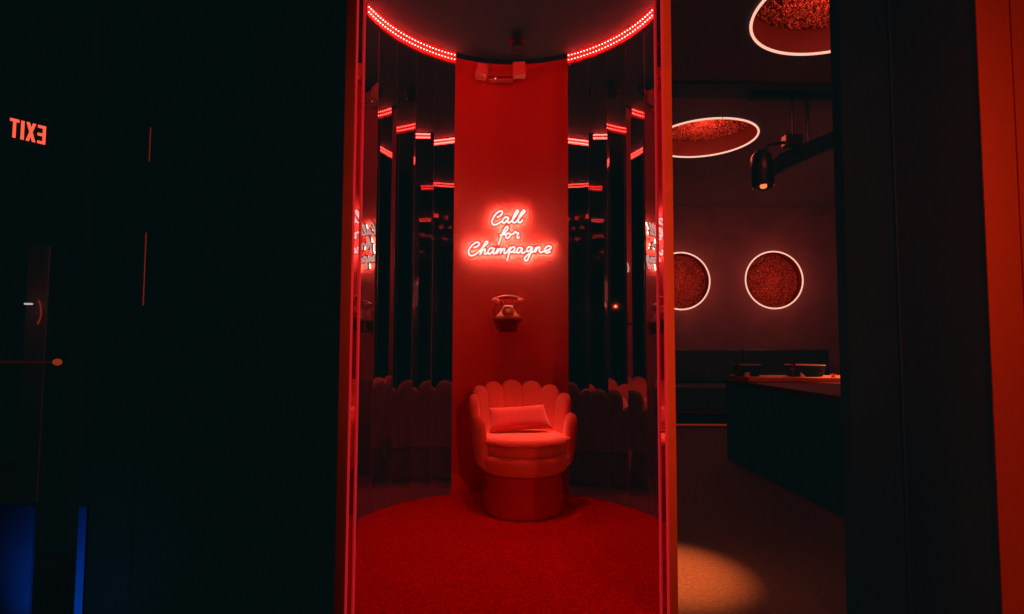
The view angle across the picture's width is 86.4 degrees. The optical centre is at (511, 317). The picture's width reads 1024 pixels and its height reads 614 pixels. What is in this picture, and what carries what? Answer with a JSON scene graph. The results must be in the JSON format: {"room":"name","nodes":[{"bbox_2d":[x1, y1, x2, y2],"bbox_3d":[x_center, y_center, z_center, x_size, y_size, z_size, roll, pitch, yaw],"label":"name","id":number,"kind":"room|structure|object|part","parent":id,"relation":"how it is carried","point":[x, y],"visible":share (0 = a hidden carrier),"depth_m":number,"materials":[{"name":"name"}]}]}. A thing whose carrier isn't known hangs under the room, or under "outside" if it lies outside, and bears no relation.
{"room":"entertainment venue","nodes":[
{"label":"entertainment venue","id":0,"kind":"room"},
{"bbox_2d":[1,79,50,149],"bbox_3d":[-3.814,-1.620,4.295,0.021,0.530,0.290,-2,-4,38],"label":"exit sign","id":1,"kind":"object","parent":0,"point":[27,131],"visible":1,"depth_m":4.29,"materials":[{"name":"black plastic"}]},
{"bbox_3d":[-3.819,-1.465,4.290,0.010,0.220,0.290,-2,-4,38],"label":"panel","id":2,"kind":"part","parent":1,"relation":"part of","materials":[{"name":"black plastic"}]},
{"bbox_2d":[0,58,61,460],"bbox_3d":[-4.169,-0.553,4.862,1.413,3.600,0.050,0,-3,0],"label":"wall","id":3,"kind":"structure","parent":0,"point":[27,173],"depth_m":4.86,"materials":[{"name":"black paint"}]},
{"bbox_2d":[73,0,346,613],"bbox_3d":[-1.075,-0.698,2.027,0.916,3.600,0.040,0,-3,0],"label":"wall","id":4,"kind":"structure","parent":0,"point":[235,503],"depth_m":1.97,"materials":[{"name":"black paint"}]},
{"bbox_2d":[0,504,36,613],"bbox_3d":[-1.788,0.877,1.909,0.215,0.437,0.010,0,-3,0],"label":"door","id":5,"kind":"structure","parent":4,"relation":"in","point":[17,521],"depth_m":1.91,"materials":[{"name":"blue"}]},
{"bbox_2d":[74,505,88,613],"bbox_3d":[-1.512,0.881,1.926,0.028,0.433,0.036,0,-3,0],"label":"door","id":6,"kind":"structure","parent":4,"relation":"in","point":[83,520],"depth_m":1.91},
{"bbox_2d":[143,233,146,304],"bbox_3d":[-1.337,-0.178,1.989,0.005,0.266,0.008,0,-3,0],"label":"trim","id":7,"kind":"structure","parent":4,"relation":"attached to","point":[146,233],"depth_m":1.99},
{"bbox_2d":[149,127,150,161],"bbox_3d":[-1.335,-0.640,2.014,0.004,0.127,0.008,0,-3,0],"label":"trim","id":8,"kind":"structure","parent":4,"relation":"attached to","point":[150,127],"depth_m":2.01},
{"bbox_2d":[334,0,358,613],"bbox_3d":[-0.595,-0.696,2.025,0.045,3.600,0.053,0,-3,0],"label":"trim","id":9,"kind":"structure","parent":4,"relation":"attached to","point":[352,20],"depth_m":1.97,"materials":[{"name":"red metal"}]},
{"bbox_2d":[347,0,364,613],"bbox_3d":[-0.574,-0.595,2.038,0.004,3.400,0.067,0,-3,0],"label":"mirror","id":10,"kind":"object","parent":4,"relation":"attached to","point":[361,2],"visible":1,"depth_m":2.01,"materials":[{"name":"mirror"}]},
{"bbox_2d":[352,0,365,613],"bbox_3d":[-0.572,-0.543,2.071,0.009,3.300,0.007,0,-3,0],"label":"trim","id":11,"kind":"structure","parent":4,"relation":"attached to","point":[365,0],"depth_m":2.04,"materials":[{"name":"red metal"}]},
{"bbox_2d":[0,425,846,613],"bbox_3d":[0.495,1.176,2.739,13.000,0.050,10.600,0,-3,0],"label":"floor","id":12,"kind":"structure","parent":0,"point":[748,543],"depth_m":2.77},
{"bbox_2d":[0,0,101,551],"bbox_3d":[-2.414,-0.358,2.830,0.536,3.000,0.407,0,-3,0],"label":"door","id":13,"kind":"structure","parent":12,"relation":"on","point":[57,527],"depth_m":2.74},
{"bbox_3d":[-2.628,0.298,2.993,0.112,1.405,0.010,0,-3,0],"label":"glass pane","id":14,"kind":"part","parent":13,"relation":"part of","materials":[{"name":"black glass"}]},
{"bbox_3d":[-2.519,-0.030,2.906,0.024,0.131,0.007,0,-3,0],"label":"pull handle","id":15,"kind":"part","parent":13,"relation":"part of","materials":[{"name":"red metal"}]},
{"bbox_2d":[370,28,397,512],"bbox_3d":[-0.797,-0.355,3.407,0.008,3.070,0.168,-2,-4,30],"label":"mirror panel","id":16,"kind":"object","parent":12,"relation":"on","point":[388,46],"visible":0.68,"depth_m":3.40,"materials":[{"name":"grey"}]},
{"bbox_3d":[-0.837,-0.359,3.335,0.002,3.070,0.004,0,-3,0],"label":"edge trim","id":17,"kind":"part","parent":16,"relation":"part of","materials":[{"name":"metal"}]},
{"bbox_2d":[390,41,416,505],"bbox_3d":[-0.704,-0.347,3.538,0.008,3.070,0.157,-3,-4,41],"label":"mirror panel","id":18,"kind":"object","parent":12,"relation":"on","point":[406,60],"visible":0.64,"depth_m":3.53,"materials":[{"name":"grey"}]},
{"bbox_3d":[-0.752,-0.350,3.479,0.002,3.070,0.004,0,-3,0],"label":"edge trim","id":19,"kind":"part","parent":18,"relation":"part of","materials":[{"name":"metal"}]},
{"bbox_2d":[410,51,434,500],"bbox_3d":[-0.597,-0.341,3.644,0.145,3.070,0.008,3,-4,-39],"label":"mirror panel","id":20,"kind":"object","parent":12,"relation":"on","point":[425,65],"visible":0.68,"depth_m":3.64,"materials":[{"name":"grey"}]},
{"bbox_3d":[-0.650,-0.343,3.598,0.002,3.070,0.004,0,-3,0],"label":"edge trim","id":21,"kind":"part","parent":20,"relation":"part of","materials":[{"name":"metal"}]},
{"bbox_2d":[354,491,659,613],"bbox_3d":[-0.015,1.148,2.838,1.738,0.011,1.854,0,-3,0],"label":"carpet","id":22,"kind":"object","parent":12,"relation":"on","point":[441,554],"visible":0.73,"depth_m":2.53,"materials":[{"name":"red carpet"}]},
{"bbox_2d":[469,379,576,520],"bbox_3d":[0.067,0.787,3.353,0.656,0.768,0.645,1,-3,-14],"label":"shell chair","id":23,"kind":"object","parent":22,"relation":"on","point":[523,469],"visible":0.98,"depth_m":3.17,"materials":[{"name":"red fabric"}]},
{"bbox_2d":[489,404,551,432],"bbox_3d":[0.053,0.630,3.412,0.401,0.165,0.126,1,-3,-8],"label":"throw pillow","id":24,"kind":"object","parent":23,"relation":"on","point":[523,417],"visible":1,"depth_m":3.37,"materials":[{"name":"fabric"}]},
{"bbox_2d":[484,429,570,458],"bbox_3d":[0.071,0.760,3.329,0.561,0.106,0.597,1,-3,-14],"label":"seat cushion","id":25,"kind":"object","parent":23,"relation":"on","point":[528,443],"depth_m":3.14,"materials":[{"name":"red fabric"}]},
{"bbox_2d":[588,52,608,500],"bbox_3d":[0.580,-0.336,3.644,0.145,3.070,0.008,-2,-4,39],"label":"mirror panel","id":26,"kind":"object","parent":12,"relation":"on","point":[597,65],"visible":0.82,"depth_m":3.64,"materials":[{"name":"grey"}]},
{"bbox_3d":[0.633,-0.338,3.598,0.002,3.070,0.004,0,-3,0],"label":"edge trim","id":27,"kind":"part","parent":26,"relation":"part of","materials":[{"name":"metal"}]},
{"bbox_2d":[607,42,628,506],"bbox_3d":[0.687,-0.341,3.538,0.008,3.070,0.157,3,-4,-41],"label":"mirror panel","id":28,"kind":"object","parent":12,"relation":"on","point":[616,57],"visible":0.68,"depth_m":3.53,"materials":[{"name":"grey"}]},
{"bbox_3d":[0.735,-0.344,3.479,0.002,3.070,0.004,0,-3,0],"label":"edge trim","id":29,"kind":"part","parent":28,"relation":"part of","materials":[{"name":"metal"}]},
{"bbox_2d":[625,29,648,513],"bbox_3d":[0.780,-0.348,3.407,0.008,3.070,0.168,2,-4,-30],"label":"mirror panel","id":30,"kind":"object","parent":12,"relation":"on","point":[634,47],"visible":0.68,"depth_m":3.40,"materials":[{"name":"grey"}]},
{"bbox_3d":[0.820,-0.352,3.335,0.002,3.070,0.004,0,-3,0],"label":"edge trim","id":31,"kind":"part","parent":30,"relation":"part of","materials":[{"name":"red metal"}]},
{"bbox_2d":[660,0,677,613],"bbox_3d":[0.570,-0.691,2.025,0.038,3.600,0.053,0,-3,0],"label":"trim","id":32,"kind":"structure","parent":12,"relation":"on","point":[665,5],"depth_m":1.96,"materials":[{"name":"red metal"}]},
{"bbox_2d":[655,0,666,613],"bbox_3d":[0.553,-0.591,2.038,0.005,3.400,0.067,0,-3,0],"label":"mirror","id":33,"kind":"object","parent":32,"relation":"attached to","point":[657,2],"visible":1,"depth_m":2.01,"materials":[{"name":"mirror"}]},
{"bbox_2d":[653,0,661,613],"bbox_3d":[0.549,-0.539,2.071,0.009,3.300,0.007,0,-3,0],"label":"trim","id":34,"kind":"structure","parent":33,"relation":"attached to","point":[653,0],"depth_m":2.04,"materials":[{"name":"red metal"}]},
{"bbox_2d":[675,348,828,423],"bbox_3d":[3.196,0.920,7.388,3.400,0.999,0.705,0,-3,0],"label":"banquette","id":35,"kind":"object","parent":12,"relation":"on","point":[696,403],"visible":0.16,"depth_m":7.53,"materials":[{"name":"leather"}]},
{"bbox_3d":[3.196,1.055,7.293,3.400,0.320,0.520,0,-3,0],"label":"seat","id":36,"kind":"part","parent":35,"relation":"part of","materials":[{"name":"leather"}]},
{"bbox_2d":[676,424,726,425],"bbox_3d":[3.044,1.394,7.084,2.500,0.018,0.020,0,-3,0],"label":"light strip","id":37,"kind":"object","parent":35,"relation":"attached to","point":[676,424],"visible":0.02,"depth_m":7.08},
{"bbox_2d":[675,348,741,381],"bbox_3d":[2.493,0.666,7.635,1.406,0.469,0.200,0,-3,0],"label":"cushion","id":38,"kind":"object","parent":35,"relation":"on","point":[691,364],"depth_m":7.54,"materials":[{"name":"leather"}]},
{"bbox_2d":[741,349,828,374],"bbox_3d":[3.807,0.671,7.635,1.183,0.469,0.200,0,-3,0],"label":"cushion","id":39,"kind":"object","parent":35,"relation":"on","point":[772,361],"depth_m":7.54,"materials":[{"name":"leather"}]},
{"bbox_2d":[724,375,843,516],"bbox_3d":[3.258,0.826,3.506,2.615,0.756,3.010,0,-3,0],"label":"bar counter","id":40,"kind":"object","parent":12,"relation":"on","point":[786,430],"depth_m":3.90,"materials":[{"name":"black"}]},
{"bbox_2d":[733,364,760,375],"bbox_3d":[2.096,0.467,4.863,0.234,0.102,0.234,0,-3,0],"label":"ice bucket","id":41,"kind":"object","parent":40,"relation":"on","point":[754,369],"visible":0.79,"depth_m":4.77,"materials":[{"name":"black metal"}]},
{"bbox_2d":[724,379,840,401],"bbox_3d":[3.259,0.504,3.524,2.615,0.036,3.010,0,-3,0],"label":"countertop","id":42,"kind":"structure","parent":40,"relation":"on","point":[821,390],"depth_m":4.04,"materials":[{"name":"black stone"}]},
{"bbox_2d":[790,364,795,376],"bbox_3d":[2.444,0.458,4.743,0.048,0.110,0.048,0,-3,0],"label":"wine glass","id":43,"kind":"object","parent":40,"relation":"on","point":[792,366],"visible":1,"depth_m":4.73,"materials":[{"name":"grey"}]},
{"bbox_2d":[784,364,825,376],"bbox_3d":[2.610,0.469,4.863,0.331,0.102,0.331,0,-3,0],"label":"ice bucket","id":44,"kind":"object","parent":40,"relation":"on","point":[809,370],"visible":0.88,"depth_m":4.73,"materials":[{"name":"black metal"}]},
{"bbox_2d":[366,0,652,59],"bbox_3d":[-0.002,-1.924,3.042,1.844,0.030,1.860,0,-3,0],"label":"ceiling","id":45,"kind":"structure","parent":0,"point":[476,28],"depth_m":3.48,"materials":[{"name":"paint"}]},
{"bbox_2d":[366,3,455,63],"bbox_3d":[-0.692,-1.873,3.029,0.425,0.080,1.685,0,-3,6],"label":"led strip","id":46,"kind":"object","parent":45,"relation":"attached to","point":[376,18],"visible":1,"depth_m":3.62,"materials":[{"name":"plastic"}]},
{"bbox_2d":[509,32,524,53],"bbox_3d":[0.033,-1.823,3.598,0.108,0.110,0.117,0,-3,0],"label":"ceiling camera","id":47,"kind":"object","parent":45,"relation":"hanging from","point":[516,43],"visible":1,"depth_m":3.57,"materials":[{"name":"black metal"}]},
{"bbox_2d":[567,7,652,64],"bbox_3d":[0.687,-1.867,3.029,0.425,0.080,1.685,1,-3,-6],"label":"led strip","id":48,"kind":"object","parent":45,"relation":"attached to","point":[643,22],"visible":0.94,"depth_m":3.63,"materials":[{"name":"red plastic"}]},
{"bbox_2d":[451,58,568,493],"bbox_3d":[-0.009,-0.329,3.809,0.793,3.070,0.090,0,-3,0],"label":"wall","id":49,"kind":"structure","parent":0,"point":[511,153],"depth_m":3.83,"materials":[{"name":"red paint"}]},
{"bbox_2d":[430,58,454,496],"bbox_3d":[-0.474,-0.335,3.729,0.154,3.070,0.009,2,-4,-28],"label":"mirror panel","id":50,"kind":"object","parent":49,"relation":"attached to","point":[444,102],"visible":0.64,"depth_m":3.72,"materials":[{"name":"grey"}]},
{"bbox_3d":[-0.539,-0.338,3.692,0.002,3.070,0.004,0,-3,0],"label":"edge trim","id":51,"kind":"part","parent":50,"relation":"part of","materials":[{"name":"metal"}]},
{"bbox_2d":[475,61,525,83],"bbox_3d":[-0.080,-1.737,3.857,0.355,0.128,0.138,0,-3,0],"label":"emergency light","id":52,"kind":"object","parent":49,"relation":"attached to","point":[499,74],"visible":1,"depth_m":3.86,"materials":[{"name":"red plastic"}]},
{"bbox_2d":[494,318,521,331],"bbox_3d":[-0.028,0.051,3.743,0.190,0.085,0.164,0,-3,0],"label":"wall shelf","id":53,"kind":"object","parent":49,"relation":"attached to","point":[505,324],"visible":1,"depth_m":3.74,"materials":[{"name":"red plastic"}]},
{"bbox_2d":[489,295,524,332],"bbox_3d":[-0.032,-0.027,3.748,0.250,0.267,0.158,0,-3,0],"label":"rotary telephone","id":54,"kind":"object","parent":53,"relation":"on","point":[508,311],"visible":0.93,"depth_m":3.73,"materials":[{"name":"red plastic"}]},
{"bbox_3d":[-0.114,0.009,3.765,0.043,0.198,0.122,-2,-4,33],"label":"coiled cord","id":55,"kind":"part","parent":54,"relation":"part of","materials":[{"name":"red plastic"}]},
{"bbox_2d":[466,208,552,262],"bbox_3d":[-0.015,-0.594,3.820,0.608,0.428,0.098,0,-3,0],"label":"sign","id":56,"kind":"object","parent":49,"relation":"attached to","point":[517,217],"visible":1,"depth_m":3.82,"materials":[{"name":"red glass"}]},
{"bbox_2d":[456,53,566,64],"bbox_3d":[-0.002,-1.847,3.897,0.799,0.030,0.119,0,-3,0],"label":"trim","id":57,"kind":"structure","parent":49,"relation":"attached to","point":[460,56],"depth_m":3.90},
{"bbox_2d":[568,59,589,497],"bbox_3d":[0.457,-0.332,3.729,0.154,3.070,0.009,-1,-4,28],"label":"mirror panel","id":58,"kind":"object","parent":49,"relation":"attached to","point":[578,137],"visible":0.86,"depth_m":3.73,"materials":[{"name":"grey"}]},
{"bbox_3d":[0.522,-0.333,3.692,0.002,3.070,0.004,0,-3,0],"label":"edge trim","id":59,"kind":"part","parent":58,"relation":"part of","materials":[{"name":"metal"}]},
{"bbox_2d":[671,0,834,206],"bbox_3d":[3.957,-1.765,4.982,6.100,0.001,5.950,0,-3,0],"label":"ceiling","id":60,"kind":"structure","parent":0,"point":[712,41],"depth_m":4.66,"materials":[{"name":"paint"}]},
{"bbox_2d":[672,117,759,157],"bbox_3d":[1.875,-1.851,5.346,1.007,0.225,1.007,0,-3,0],"label":"ring light","id":61,"kind":"object","parent":60,"relation":"hanging from","point":[705,137],"visible":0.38,"depth_m":5.62,"materials":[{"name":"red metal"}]},
{"bbox_2d":[672,83,831,97],"bbox_3d":[3.957,-1.800,4.334,6.100,0.022,0.235,0,-3,0],"label":"trim","id":62,"kind":"structure","parent":60,"relation":"attached to","point":[679,90],"depth_m":4.30,"materials":[{"name":"black"}]},
{"bbox_2d":[749,0,830,55],"bbox_3d":[2.006,-1.966,3.275,1.067,0.225,1.067,0,-3,0],"label":"ring light","id":63,"kind":"object","parent":60,"relation":"hanging from","point":[785,27],"visible":0.55,"depth_m":3.72,"materials":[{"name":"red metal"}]},
{"bbox_2d":[748,95,831,100],"bbox_3d":[2.618,-1.782,4.406,1.400,0.040,0.040,0,-3,0],"label":"ceiling track","id":64,"kind":"object","parent":60,"relation":"attached to","point":[751,97],"visible":0.36,"depth_m":4.39,"materials":[{"name":"black metal"}]},
{"bbox_2d":[750,99,801,190],"bbox_3d":[2.124,-1.419,4.398,0.385,0.771,0.192,0,-3,0],"label":"track spotlight","id":65,"kind":"object","parent":64,"relation":"hanging from","point":[762,167],"visible":1,"depth_m":4.35,"materials":[{"name":"black metal"}]},
{"bbox_3d":[2.257,-1.626,4.398,0.022,0.357,0.022,2,-3,-22],"label":"stem","id":66,"kind":"part","parent":65,"relation":"part of","materials":[{"name":"black metal"}]},
{"bbox_2d":[773,102,832,175],"bbox_3d":[2.480,-1.501,4.571,0.610,0.584,0.240,0,-3,0],"label":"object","id":67,"kind":"object","parent":60,"relation":"hanging from","point":[819,146],"visible":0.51,"depth_m":4.45,"materials":[{"name":"black metal"}]},
{"bbox_2d":[673,207,839,382],"bbox_3d":[3.950,-0.080,7.817,6.100,3.050,0.001,0,-3,0],"label":"wall","id":68,"kind":"structure","parent":0,"point":[726,240],"depth_m":7.85,"materials":[{"name":"brown paint"}]},
{"bbox_2d":[674,252,709,309],"bbox_3d":[2.432,-0.524,7.924,0.844,0.844,0.196,0,-3,0],"label":"ring light","id":69,"kind":"object","parent":68,"relation":"attached to","point":[691,275],"visible":0.63,"depth_m":7.98,"materials":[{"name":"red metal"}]},
{"bbox_2d":[745,251,803,308],"bbox_3d":[3.770,-0.538,7.925,0.844,0.844,0.196,0,-3,0],"label":"ring light","id":70,"kind":"object","parent":68,"relation":"attached to","point":[773,279],"visible":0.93,"depth_m":7.98,"materials":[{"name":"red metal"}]},
{"bbox_2d":[829,0,907,613],"bbox_3d":[1.318,-0.687,2.052,0.183,3.600,0.060,0,-3,0],"label":"wall","id":71,"kind":"structure","parent":0,"point":[872,455],"depth_m":1.99,"materials":[{"name":"black paint"}]},
{"bbox_2d":[889,0,1001,613],"bbox_3d":[1.479,-0.697,1.861,0.102,3.600,0.328,1,-3,-8],"label":"wall","id":72,"kind":"structure","parent":0,"point":[954,566],"depth_m":1.80,"materials":[{"name":"black paint"}]},
{"bbox_2d":[887,0,910,613],"bbox_3d":[1.404,-0.689,2.011,0.004,3.600,0.009,0,-3,0],"label":"trim","id":73,"kind":"structure","parent":72,"relation":"attached to","point":[888,6],"depth_m":1.97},
{"bbox_2d":[974,0,1023,613],"bbox_3d":[1.499,-0.706,1.689,0.104,3.600,0.004,0,-3,0],"label":"wall","id":74,"kind":"structure","parent":0,"point":[992,22],"depth_m":1.65,"materials":[{"name":"red paint"}]},
{"bbox_2d":[1009,0,1023,310],"bbox_3d":[1.576,-0.706,1.687,0.050,3.600,0.009,0,-3,0],"label":"trim","id":75,"kind":"structure","parent":74,"relation":"attached to","point":[1016,7],"depth_m":1.68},
{"bbox_3d":[-0.736,-0.398,2.622,0.318,3.070,1.122,0,-3,0],"label":"wall","id":76,"kind":"structure","parent":0,"visible":0},
{"bbox_2d":[356,16,378,520],"bbox_3d":[-0.869,-0.363,3.259,0.007,3.070,0.168,-1,-3,20],"label":"mirror panel","id":77,"kind":"object","parent":76,"relation":"attached to","point":[363,506],"visible":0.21,"depth_m":3.26,"materials":[{"name":"grey"}]},
{"bbox_3d":[0.719,-0.392,2.622,0.318,3.070,1.122,0,-3,0],"label":"wall","id":78,"kind":"structure","parent":0,"visible":0},
{"bbox_2d":[644,21,658,518],"bbox_3d":[0.852,-0.356,3.259,0.007,3.070,0.168,1,-3,-20],"label":"mirror panel","id":79,"kind":"object","parent":78,"relation":"attached to","point":[653,492],"visible":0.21,"depth_m":3.28,"materials":[{"name":"grey"}]}
]}

